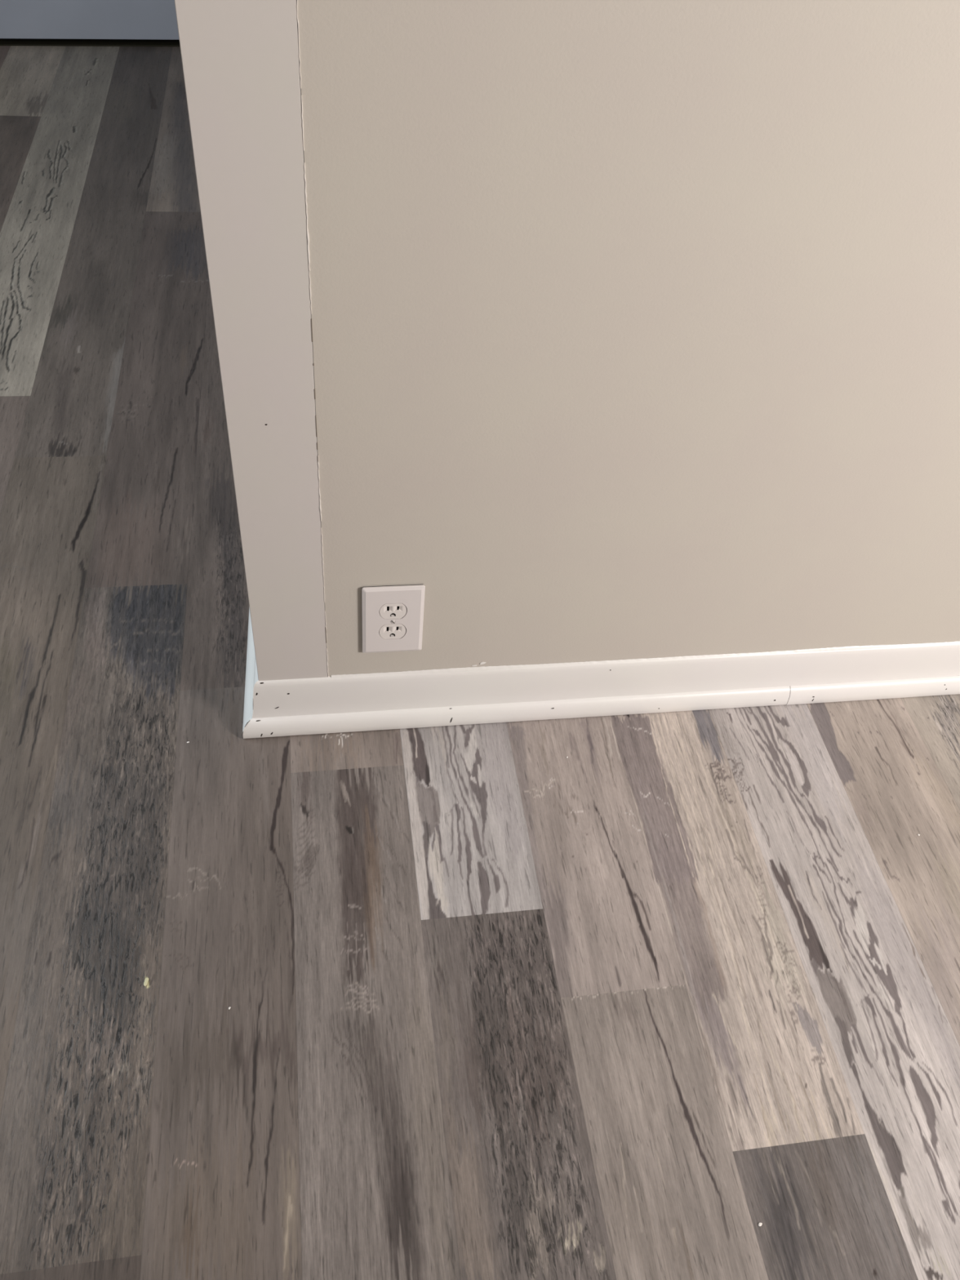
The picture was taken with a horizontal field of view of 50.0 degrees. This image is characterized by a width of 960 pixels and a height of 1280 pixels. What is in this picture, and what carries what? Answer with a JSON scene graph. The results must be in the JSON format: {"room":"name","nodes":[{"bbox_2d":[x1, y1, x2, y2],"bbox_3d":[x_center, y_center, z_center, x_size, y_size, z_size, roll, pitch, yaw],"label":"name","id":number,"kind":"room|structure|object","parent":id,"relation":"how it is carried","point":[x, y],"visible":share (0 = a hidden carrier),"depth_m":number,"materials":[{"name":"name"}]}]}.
{"room":"empty living room","nodes":[
{"label":"empty living room","id":0,"kind":"room"},
{"bbox_2d":[296,0,328,676],"bbox_3d":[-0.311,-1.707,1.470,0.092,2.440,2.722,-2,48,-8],"label":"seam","id":1,"kind":"structure","parent":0,"point":[296,0],"depth_m":1.00,"materials":[{"name":"paint"}]},
{"bbox_2d":[242,606,255,731],"bbox_3d":[-0.465,-0.843,2.299,0.016,0.031,2.624,-2,48,-8],"label":"trim","id":2,"kind":"structure","parent":1,"relation":"attached to","point":[250,667],"depth_m":1.48,"materials":[{"name":"blue paint"}]},
{"bbox_2d":[252,653,258,715],"bbox_3d":[-0.450,-0.871,2.279,0.015,0.099,2.613,-2,48,-8],"label":"baseboard","id":3,"kind":"structure","parent":1,"relation":"attached to","point":[255,673],"depth_m":1.40,"materials":[{"name":"blue paint"}]},
{"bbox_2d":[0,45,959,1279],"bbox_3d":[0.355,0.192,1.465,4.740,0.001,5.760,-3,48,-9],"label":"floor","id":4,"kind":"structure","parent":0,"point":[663,990],"depth_m":1.29,"materials":[{"name":"grey laminate"}]},
{"bbox_2d":[143,977,148,986],"bbox_3d":[-0.388,0.397,1.196,0.005,0.002,0.011,9,47,2],"label":"crumb","id":5,"kind":"object","parent":4,"relation":"on","point":[146,980],"visible":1,"depth_m":1.20,"materials":[{"name":"beige food"}]},
{"bbox_2d":[297,0,959,676],"bbox_3d":[1.309,-0.817,0.831,2.907,2.440,0.114,-3,48,-9],"label":"wall","id":6,"kind":"structure","parent":0,"point":[635,324],"depth_m":1.05,"materials":[{"name":"beige paint"}]},
{"bbox_2d":[174,0,328,680],"bbox_3d":[-0.160,-0.730,0.533,0.094,2.350,0.002,-3,48,-9],"label":"trim","id":7,"kind":"structure","parent":6,"relation":"attached to","point":[240,58],"depth_m":0.97,"materials":[{"name":"paint"}]},
{"bbox_2d":[361,584,425,653],"bbox_3d":[-0.113,-0.026,1.327,0.079,0.121,0.008,-3,48,-9],"label":"wall outlet","id":8,"kind":"object","parent":6,"relation":"attached to","point":[393,615],"visible":1,"depth_m":1.32,"materials":[{"name":"white plastic"}]},
{"bbox_2d":[379,623,405,639],"bbox_3d":[-0.114,-0.013,1.341,0.034,0.028,0.006,-3,48,-9],"label":"receptacle","id":9,"kind":"object","parent":8,"relation":"attached to","point":[387,631],"depth_m":1.34,"materials":[{"name":"white plastic"}]},
{"bbox_2d":[379,603,406,618],"bbox_3d":[-0.111,-0.039,1.313,0.034,0.028,0.006,-3,48,-9],"label":"receptacle","id":10,"kind":"object","parent":8,"relation":"attached to","point":[387,611],"depth_m":1.31,"materials":[{"name":"white plastic"}]},
{"bbox_2d":[242,686,790,738],"bbox_3d":[0.067,0.104,1.492,0.807,0.032,0.013,-3,48,-9],"label":"trim","id":11,"kind":"structure","parent":6,"relation":"attached to","point":[273,726],"depth_m":1.48,"materials":[{"name":"white paint"}]},
{"bbox_2d":[252,640,959,718],"bbox_3d":[1.173,0.013,1.638,3.015,0.112,0.012,-3,48,-9],"label":"baseboard","id":12,"kind":"structure","parent":6,"relation":"attached to","point":[488,685],"depth_m":1.47,"materials":[{"name":"white paint"}]},
{"bbox_2d":[786,675,959,705],"bbox_3d":[1.562,0.029,1.720,2.223,0.032,0.013,-3,48,-9],"label":"trim","id":13,"kind":"structure","parent":6,"relation":"attached to","point":[950,685],"depth_m":1.57,"materials":[{"name":"white paint"}]},
{"bbox_3d":[-1.382,-2.705,2.266,1.800,2.440,0.100,-3,48,-9],"label":"wall","id":14,"kind":"structure","parent":0,"visible":0},
{"bbox_2d":[0,0,180,46],"bbox_3d":[-1.015,-2.524,2.399,0.825,2.060,0.057,-7,49,-12],"label":"door","id":15,"kind":"structure","parent":14,"relation":"in","point":[58,23],"depth_m":3.08,"materials":[{"name":"grey paint"}]}
]}

